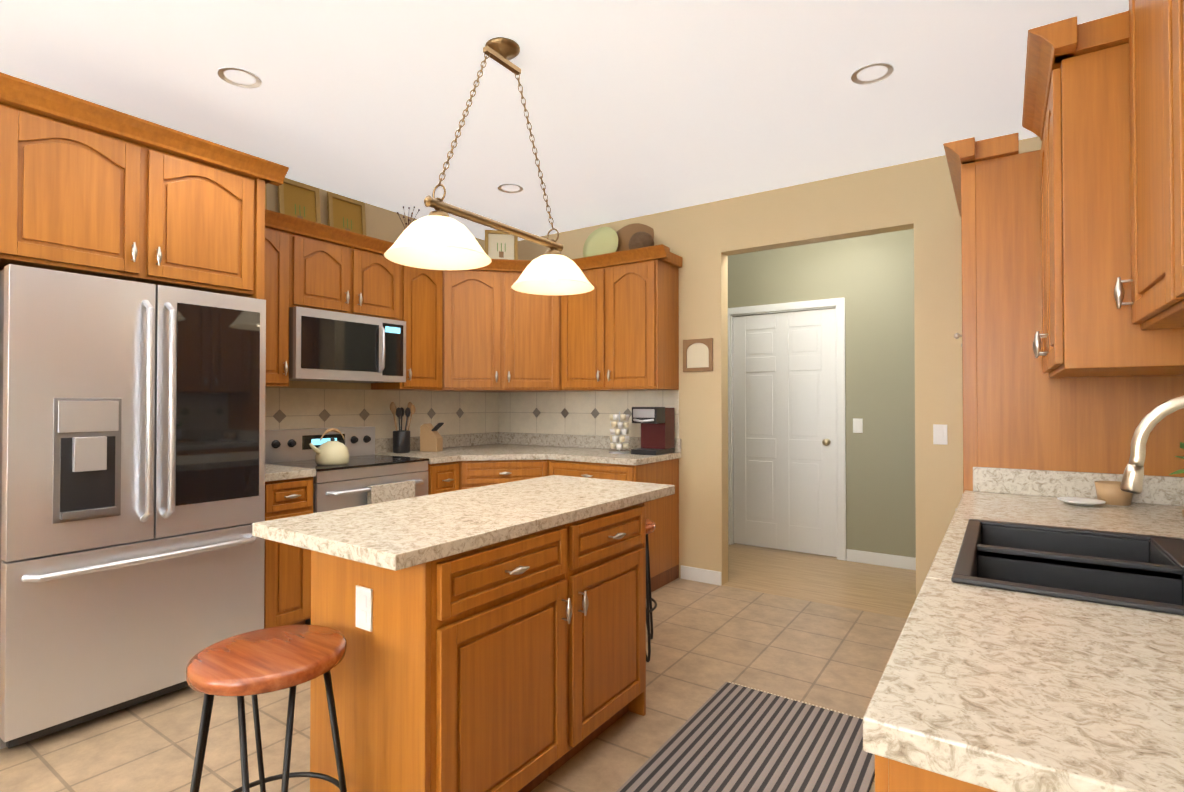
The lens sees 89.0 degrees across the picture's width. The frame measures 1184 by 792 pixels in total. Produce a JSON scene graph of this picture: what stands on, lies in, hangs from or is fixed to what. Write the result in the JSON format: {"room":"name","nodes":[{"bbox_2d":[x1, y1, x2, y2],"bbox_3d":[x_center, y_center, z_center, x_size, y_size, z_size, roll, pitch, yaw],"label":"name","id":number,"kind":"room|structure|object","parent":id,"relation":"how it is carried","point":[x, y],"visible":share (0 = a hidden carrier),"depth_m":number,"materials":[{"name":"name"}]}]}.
{"room":"kitchen","nodes":[
{"label":"kitchen","id":0,"kind":"room"},
{"bbox_2d":[266,178,484,389],"bbox_3d":[-2.748,-0.048,2.776,0.120,2.720,6.810,0,-1,34],"label":"wall","id":1,"kind":"structure","parent":0,"point":[384,224],"depth_m":4.34,"materials":[{"name":"beige paint"}]},
{"bbox_2d":[0,72,288,299],"bbox_3d":[-2.205,0.064,2.800,0.744,2.495,1.205,0,-1,34],"label":"upper cabinet","id":2,"kind":"object","parent":1,"relation":"attached to","point":[89,188],"visible":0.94,"depth_m":2.58,"materials":[{"name":"brown wood"}]},
{"bbox_2d":[264,209,295,386],"bbox_3d":[-1.984,-0.548,3.480,0.349,0.976,0.312,0,-1,34],"label":"upper cabinet","id":3,"kind":"object","parent":1,"relation":"attached to","point":[280,229],"depth_m":3.45,"materials":[{"name":"brown wood"}]},
{"bbox_2d":[296,217,403,320],"bbox_3d":[-1.674,-0.776,3.936,0.349,0.510,0.785,0,-1,34],"label":"upper cabinet","id":4,"kind":"object","parent":1,"relation":"attached to","point":[338,270],"depth_m":3.80,"materials":[{"name":"brown wood"}]},
{"bbox_2d":[278,178,320,223],"bbox_3d":[-1.877,-1.205,3.871,0.048,0.345,0.270,0,-1,34],"label":"framed print","id":5,"kind":"object","parent":4,"relation":"on","point":[299,200],"visible":0.58,"depth_m":3.87,"materials":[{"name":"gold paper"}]},
{"bbox_2d":[327,192,365,234],"bbox_3d":[-1.685,-1.202,4.151,0.048,0.345,0.280,0,-1,34],"label":"framed print","id":6,"kind":"object","parent":4,"relation":"on","point":[346,213],"visible":0.67,"depth_m":4.15,"materials":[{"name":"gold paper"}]},
{"bbox_2d":[289,306,405,382],"bbox_3d":[-1.635,-0.309,3.904,0.442,0.417,0.777,0,-1,34],"label":"microwave","id":7,"kind":"object","parent":4,"relation":"attached to","point":[327,346],"visible":0.85,"depth_m":3.75,"materials":[{"name":"silver metal"}]},
{"bbox_2d":[265,387,496,438],"bbox_3d":[-1.526,0.130,4.445,0.009,0.360,2.428,0,-1,34],"label":"backsplash","id":8,"kind":"structure","parent":1,"relation":"attached to","point":[285,408],"depth_m":4.40,"materials":[{"name":"tile"}]},
{"bbox_2d":[371,265,439,390],"bbox_3d":[-1.315,-0.537,4.420,0.392,0.976,0.424,0,-1,34],"label":"upper cabinet","id":9,"kind":"object","parent":1,"relation":"attached to","point":[421,286],"depth_m":4.31,"materials":[{"name":"brown wood"}]},
{"bbox_2d":[397,206,419,227],"bbox_3d":[-1.321,-1.210,4.424,0.131,0.367,0.253,0,-1,34],"label":"sprigs","id":10,"kind":"object","parent":9,"relation":"on","point":[408,217],"visible":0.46,"depth_m":4.38,"materials":[{"name":"brown"}]},
{"bbox_2d":[375,432,499,451],"bbox_3d":[-1.216,0.365,4.886,0.020,0.100,1.345,0,-1,34],"label":"backsplash","id":11,"kind":"structure","parent":1,"relation":"attached to","point":[478,438],"depth_m":4.98,"materials":[{"name":"beige stone"}]},
{"bbox_2d":[440,259,563,391],"bbox_3d":[-0.710,-0.534,4.741,1.030,0.976,1.030,0,-1,34],"label":"upper cabinet","id":12,"kind":"object","parent":1,"relation":"attached to","point":[487,328],"depth_m":4.54,"materials":[{"name":"brown wood"}]},
{"bbox_2d":[485,230,517,259],"bbox_3d":[-0.719,-1.172,4.779,0.260,0.299,0.059,0,-1,-11],"label":"framed print","id":13,"kind":"object","parent":12,"relation":"on","point":[500,244],"visible":0.62,"depth_m":4.78,"materials":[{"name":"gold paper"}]},
{"bbox_2d":[0,543,915,791],"bbox_3d":[-0.557,1.328,1.996,4.600,0.050,8.020,0,-1,34],"label":"floor","id":14,"kind":"structure","parent":0,"point":[708,641],"depth_m":2.69,"materials":[{"name":"tile"}]},
{"bbox_2d":[0,264,265,748],"bbox_3d":[-2.136,0.421,2.733,0.873,1.780,0.910,0,-1,34],"label":"fridge","id":15,"kind":"object","parent":14,"relation":"on","point":[132,466],"visible":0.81,"depth_m":2.42,"materials":[{"name":"silver metal"}]},
{"bbox_2d":[186,625,346,791],"bbox_3d":[-0.813,0.968,1.520,0.373,0.661,0.373,0,-1,34],"label":"stool","id":16,"kind":"object","parent":14,"relation":"on","point":[254,663],"visible":1,"depth_m":1.47,"materials":[{"name":"brown wood"}]},
{"bbox_2d":[264,472,315,627],"bbox_3d":[-1.867,0.878,3.371,0.648,0.880,0.285,0,-1,34],"label":"base cabinet","id":17,"kind":"object","parent":14,"relation":"on","point":[287,568],"depth_m":3.18,"materials":[{"name":"brown wood"}]},
{"bbox_2d":[265,464,315,479],"bbox_3d":[-1.863,0.418,3.372,0.658,0.040,0.282,0,-1,34],"label":"countertop","id":18,"kind":"structure","parent":17,"relation":"on","point":[271,471],"depth_m":3.23,"materials":[{"name":"beige stone"}]},
{"bbox_2d":[265,426,428,624],"bbox_3d":[-1.536,0.766,3.800,0.707,1.115,0.779,0,-1,34],"label":"range","id":19,"kind":"object","parent":14,"relation":"on","point":[335,487],"visible":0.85,"depth_m":3.72,"materials":[{"name":"silver metal"}]},
{"bbox_2d":[309,428,349,465],"bbox_3d":[-1.556,0.294,3.558,0.188,0.215,0.240,0,-1,34],"label":"kettle","id":20,"kind":"object","parent":19,"relation":"on","point":[331,452],"visible":1,"depth_m":3.51,"materials":[{"name":"beige metal"}]},
{"bbox_2d":[367,480,414,504],"bbox_3d":[-1.216,0.675,3.664,0.040,0.294,0.320,0,-1,34],"label":"hanging towel","id":21,"kind":"object","parent":19,"relation":"hanging from","point":[380,493],"visible":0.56,"depth_m":3.64,"materials":[{"name":"beige fabric"}]},
{"bbox_2d":[427,460,463,494],"bbox_3d":[-1.225,0.888,4.269,0.694,0.880,0.331,0,-1,34],"label":"base cabinet","id":22,"kind":"object","parent":14,"relation":"on","point":[441,479],"depth_m":4.07,"materials":[{"name":"brown wood"}]},
{"bbox_2d":[310,495,655,791],"bbox_3d":[-0.334,0.865,2.169,0.680,0.880,1.150,0,-1,34],"label":"kitchen island","id":23,"kind":"object","parent":14,"relation":"on","point":[501,647],"depth_m":1.75,"materials":[{"name":"brown wood"}]},
{"bbox_2d":[356,585,372,631],"bbox_3d":[-0.636,0.589,1.677,0.070,0.116,0.008,0,-1,34],"label":"outlet","id":24,"kind":"object","parent":23,"relation":"attached to","point":[364,608],"visible":1,"depth_m":1.67,"materials":[{"name":"white plastic"}]},
{"bbox_2d":[252,475,674,570],"bbox_3d":[-0.329,0.406,2.238,0.675,0.040,1.480,0,-1,34],"label":"island countertop","id":25,"kind":"structure","parent":23,"relation":"on","point":[396,535],"depth_m":1.89,"materials":[{"name":"beige stone"}]},
{"bbox_2d":[464,468,543,488],"bbox_3d":[-0.671,0.893,4.676,1.150,0.880,1.067,0,-1,34],"label":"base cabinet","id":26,"kind":"object","parent":14,"relation":"on","point":[473,477],"depth_m":4.23,"materials":[{"name":"brown wood"}]},
{"bbox_2d":[573,460,678,591],"bbox_3d":[0.129,0.889,4.361,0.771,0.880,0.684,0,-1,34],"label":"base cabinet","id":27,"kind":"object","parent":14,"relation":"on","point":[664,511],"depth_m":4.20,"materials":[{"name":"brown wood"}]},
{"bbox_2d":[375,444,680,475],"bbox_3d":[-0.473,0.430,4.378,1.818,0.040,1.345,0,-1,34],"label":"countertop","id":28,"kind":"structure","parent":27,"relation":"on","point":[546,459],"depth_m":4.25,"materials":[{"name":"beige stone"}]},
{"bbox_2d":[390,402,415,452],"bbox_3d":[-1.387,0.223,4.404,0.141,0.371,0.208,0,-1,34],"label":"utensil crock","id":29,"kind":"object","parent":28,"relation":"on","point":[401,440],"visible":1,"depth_m":4.36,"materials":[{"name":"black plastic"}]},
{"bbox_2d":[420,423,443,451],"bbox_3d":[-1.200,0.303,4.529,0.156,0.216,0.090,0,-1,14],"label":"knife block","id":30,"kind":"object","parent":28,"relation":"on","point":[431,439],"visible":1,"depth_m":4.49,"materials":[{"name":"brown wood"}]},
{"bbox_2d":[609,412,629,453],"bbox_3d":[0.199,0.259,4.373,0.150,0.300,0.150,0,-1,34],"label":"carousel","id":31,"kind":"object","parent":28,"relation":"on","point":[619,424],"visible":1,"depth_m":4.33,"materials":[{"name":"silver metal"}]},
{"bbox_2d":[631,407,674,454],"bbox_3d":[0.432,0.241,4.324,0.200,0.334,0.318,0,-1,34],"label":"coffee maker","id":32,"kind":"object","parent":28,"relation":"on","point":[657,430],"visible":1,"depth_m":4.29,"materials":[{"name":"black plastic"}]},
{"bbox_2d":[646,519,656,661],"bbox_3d":[0.155,0.986,3.148,0.405,0.661,0.406,0,-1,34],"label":"stool","id":33,"kind":"object","parent":14,"relation":"on","point":[650,526],"visible":0.21,"depth_m":3.06,"materials":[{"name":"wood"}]},
{"bbox_2d":[616,682,874,791],"bbox_3d":[0.456,1.296,1.918,0.680,0.010,1.595,0,-1,34],"label":"rug","id":34,"kind":"object","parent":14,"relation":"on","point":[729,737],"visible":0.88,"depth_m":2.20,"materials":[{"name":"grey fabric"}]},
{"bbox_2d":[875,759,982,791],"bbox_3d":[0.803,0.849,0.768,0.718,0.880,0.629,0,-1,34],"label":"base cabinet","id":35,"kind":"object","parent":14,"relation":"on","point":[888,778],"depth_m":0.69,"materials":[{"name":"brown wood"}]},
{"bbox_2d":[863,491,1183,791],"bbox_3d":[1.225,0.396,1.393,0.720,0.040,2.188,0,-1,34],"label":"countertop","id":36,"kind":"structure","parent":35,"relation":"on","point":[980,688],"depth_m":0.78,"materials":[{"name":"beige stone"}]},
{"bbox_2d":[951,519,1183,614],"bbox_3d":[1.127,0.473,1.387,0.470,0.215,0.750,0,-1,34],"label":"sink","id":37,"kind":"object","parent":36,"relation":"in","point":[1136,571],"visible":0.44,"depth_m":1.42,"materials":[{"name":"grey"}]},
{"bbox_2d":[1057,497,1105,505],"bbox_3d":[1.741,0.376,2.143,0.136,0.016,0.136,0,-1,34],"label":"dish","id":38,"kind":"object","parent":36,"relation":"on","point":[1081,501],"visible":1,"depth_m":2.15,"materials":[{"name":"white ceramic"}]},
{"bbox_2d":[1094,481,1132,505],"bbox_3d":[1.874,0.346,2.162,0.110,0.075,0.110,0,-1,34],"label":"bowl","id":39,"kind":"object","parent":36,"relation":"on","point":[1110,492],"visible":0.85,"depth_m":2.13,"materials":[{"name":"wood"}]},
{"bbox_2d":[1120,396,1183,493],"bbox_3d":[1.294,0.181,1.249,0.297,0.385,0.106,0,-1,34],"label":"faucet","id":40,"kind":"object","parent":36,"relation":"on","point":[1132,478],"visible":1,"depth_m":1.32,"materials":[{"name":"silver metal"}]},
{"bbox_3d":[1.796,0.365,1.719,0.100,0.027,0.360,0,-1,34],"label":"wood tray","id":41,"kind":"object","parent":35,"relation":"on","visible":0},
{"bbox_2d":[1169,442,1183,474],"bbox_3d":[1.764,0.215,1.730,0.154,0.272,0.300,0,-1,34],"label":"plant","id":42,"kind":"object","parent":41,"relation":"on","point":[1180,470],"visible":1,"depth_m":1.77,"materials":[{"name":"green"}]},
{"bbox_2d":[943,133,1183,510],"bbox_3d":[2.102,0.134,2.734,0.784,2.355,1.158,0,-1,34],"label":"pantry cabinet","id":43,"kind":"object","parent":14,"relation":"on","point":[1021,410],"visible":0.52,"depth_m":2.41,"materials":[{"name":"brown wood"}]},
{"bbox_2d":[0,0,1128,240],"bbox_3d":[-0.557,-1.457,2.027,4.600,0.080,8.020,0,-1,34],"label":"ceiling","id":44,"kind":"structure","parent":0,"point":[636,108],"depth_m":2.74,"materials":[{"name":"white paint"}]},
{"bbox_2d":[217,67,261,87],"bbox_3d":[-1.554,-1.422,2.659,0.169,0.034,0.169,0,-1,28],"label":"recessed light","id":45,"kind":"object","parent":44,"relation":"in","point":[258,82],"depth_m":2.67,"materials":[{"name":"white metal"}]},
{"bbox_2d":[384,37,593,295],"bbox_3d":[-0.361,-0.951,2.432,0.372,0.922,1.032,0,-1,34],"label":"pendant light","id":46,"kind":"object","parent":44,"relation":"hanging from","point":[439,238],"visible":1,"depth_m":2.31,"materials":[{"name":"white glass"}]},
{"bbox_2d":[498,184,522,192],"bbox_3d":[-0.545,-1.406,4.029,0.169,0.034,0.169,0,-1,28],"label":"recessed light","id":47,"kind":"object","parent":44,"relation":"in","point":[499,187],"depth_m":4.05,"materials":[{"name":"white metal"}]},
{"bbox_2d":[851,62,893,84],"bbox_3d":[1.222,-1.422,2.627,0.169,0.034,0.169,0,-1,28],"label":"recessed light","id":48,"kind":"object","parent":44,"relation":"in","point":[890,68],"depth_m":2.64,"materials":[{"name":"white metal"}]},
{"bbox_2d":[518,136,1041,597],"bbox_3d":[0.989,-0.032,4.273,4.360,2.720,0.120,0,-1,34],"label":"wall","id":49,"kind":"structure","parent":0,"point":[704,240],"depth_m":3.92,"materials":[{"name":"beige paint"}]},
{"bbox_2d":[497,390,678,438],"bbox_3d":[-0.092,0.136,4.930,1.768,0.360,0.008,0,-1,34],"label":"backsplash","id":50,"kind":"structure","parent":49,"relation":"attached to","point":[589,413],"depth_m":4.96,"materials":[{"name":"tile"}]},
{"bbox_2d":[500,432,680,451],"bbox_3d":[-0.091,0.366,4.920,1.798,0.100,0.020,0,-1,34],"label":"backsplash","id":51,"kind":"structure","parent":49,"relation":"attached to","point":[505,438],"depth_m":4.98,"materials":[{"name":"beige stone"}]},
{"bbox_2d":[564,245,679,390],"bbox_3d":[0.163,-0.536,4.532,0.889,0.976,0.392,0,-1,34],"label":"upper cabinet","id":52,"kind":"object","parent":49,"relation":"attached to","point":[622,334],"depth_m":4.33,"materials":[{"name":"brown wood"}]},
{"bbox_2d":[583,227,617,256],"bbox_3d":[0.066,-1.182,4.743,0.330,0.324,0.074,0,-1,34],"label":"decorative plate","id":53,"kind":"object","parent":52,"relation":"on","point":[601,240],"visible":0.83,"depth_m":4.73,"materials":[{"name":"green"}]},
{"bbox_2d":[616,223,653,251],"bbox_3d":[0.307,-1.216,4.671,0.390,0.387,0.063,0,-1,34],"label":"decorative plate","id":54,"kind":"object","parent":52,"relation":"on","point":[625,233],"visible":0.31,"depth_m":4.67,"materials":[{"name":"brown ceramic"}]},
{"bbox_2d":[629,231,653,249],"bbox_3d":[0.363,-1.118,4.434,0.188,0.188,0.188,0,-1,34],"label":"decorative plate","id":55,"kind":"object","parent":52,"relation":"on","point":[640,239],"visible":0.65,"depth_m":4.36,"materials":[{"name":"brown ceramic"}]},
{"bbox_2d":[683,338,712,371],"bbox_3d":[0.763,-0.298,4.345,0.230,0.235,0.018,0,-1,34],"label":"framed picture","id":56,"kind":"object","parent":49,"relation":"attached to","point":[697,355],"visible":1,"depth_m":4.34,"materials":[{"name":"brown wood"}]},
{"bbox_2d":[681,565,721,585],"bbox_3d":[0.779,1.282,4.321,0.315,0.095,0.013,0,-1,34],"label":"baseboard","id":57,"kind":"structure","parent":49,"relation":"attached to","point":[715,577],"depth_m":4.31,"materials":[{"name":"white wood"}]},
{"bbox_2d":[933,424,947,444],"bbox_3d":[2.017,0.220,3.489,0.072,0.116,0.010,0,-1,34],"label":"light switch","id":58,"kind":"object","parent":49,"relation":"attached to","point":[940,434],"visible":1,"depth_m":3.49,"materials":[{"name":"white plastic"}]},
{"bbox_2d":[728,229,908,580],"bbox_3d":[1.370,-0.034,4.087,2.900,2.720,0.004,0,-1,34],"label":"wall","id":59,"kind":"structure","parent":0,"point":[770,249],"depth_m":4.20,"materials":[{"name":"beige paint"}]},
{"bbox_2d":[728,229,915,557],"bbox_3d":[2.018,-0.023,5.035,3.140,2.720,0.120,0,-1,34],"label":"wall","id":60,"kind":"structure","parent":0,"point":[870,278],"depth_m":4.82,"materials":[{"name":"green paint"}]},
{"bbox_2d":[733,308,836,556],"bbox_3d":[1.644,0.299,5.220,0.888,2.057,0.117,0,-1,34],"label":"hall door","id":61,"kind":"structure","parent":60,"relation":"in","point":[784,409],"depth_m":5.21,"materials":[{"name":"white wood"}]},
{"bbox_2d":[728,297,845,560],"bbox_3d":[1.671,0.266,5.260,1.044,2.147,0.136,0,-1,34],"label":"door frame","id":62,"kind":"structure","parent":60,"relation":"attached to","point":[838,304],"depth_m":4.96,"materials":[{"name":"white wood"}]},
{"bbox_2d":[853,418,862,432],"bbox_3d":[2.147,0.235,4.866,0.072,0.116,0.010,0,-1,34],"label":"light switch","id":63,"kind":"object","parent":60,"relation":"attached to","point":[857,425],"visible":1,"depth_m":4.86,"materials":[{"name":"white plastic"}]},
{"bbox_2d":[846,549,915,569],"bbox_3d":[2.624,1.284,4.525,1.340,0.095,0.016,0,-1,34],"label":"baseboard","id":64,"kind":"structure","parent":60,"relation":"attached to","point":[896,561],"depth_m":4.75,"materials":[{"name":"white wood"}]},
{"bbox_2d":[973,467,1183,506],"bbox_3d":[1.841,0.336,2.286,0.670,0.100,0.020,0,-1,34],"label":"backsplash","id":65,"kind":"structure","parent":0,"relation":"attached to","point":[1156,489],"depth_m":2.30,"materials":[{"name":"beige stone"}]},
{"bbox_3d":[0.951,-0.077,0.248,0.120,2.720,6.810,0,-1,34],"label":"wall","id":66,"kind":"structure","parent":0,"visible":0},
{"bbox_2d":[1034,13,1183,377],"bbox_3d":[1.744,-0.565,1.931,0.458,0.975,0.732,0,-1,34],"label":"upper cabinet","id":67,"kind":"object","parent":66,"relation":"attached to","point":[1103,111],"depth_m":1.72,"materials":[{"name":"brown wood"}]},
{"bbox_2d":[1122,0,1183,335],"bbox_3d":[1.442,-0.732,1.345,0.293,1.096,0.576,0,-1,34],"label":"upper cabinet","id":68,"kind":"object","parent":66,"relation":"attached to","point":[1137,62],"depth_m":1.58,"materials":[{"name":"brown wood"}]},
{"bbox_2d":[1150,0,1183,319],"bbox_3d":[1.087,-0.738,0.826,0.293,1.096,0.967,0,-1,34],"label":"upper cabinet","id":69,"kind":"object","parent":66,"relation":"attached to","point":[1166,16],"depth_m":1.27,"materials":[{"name":"brown wood"}]}
]}

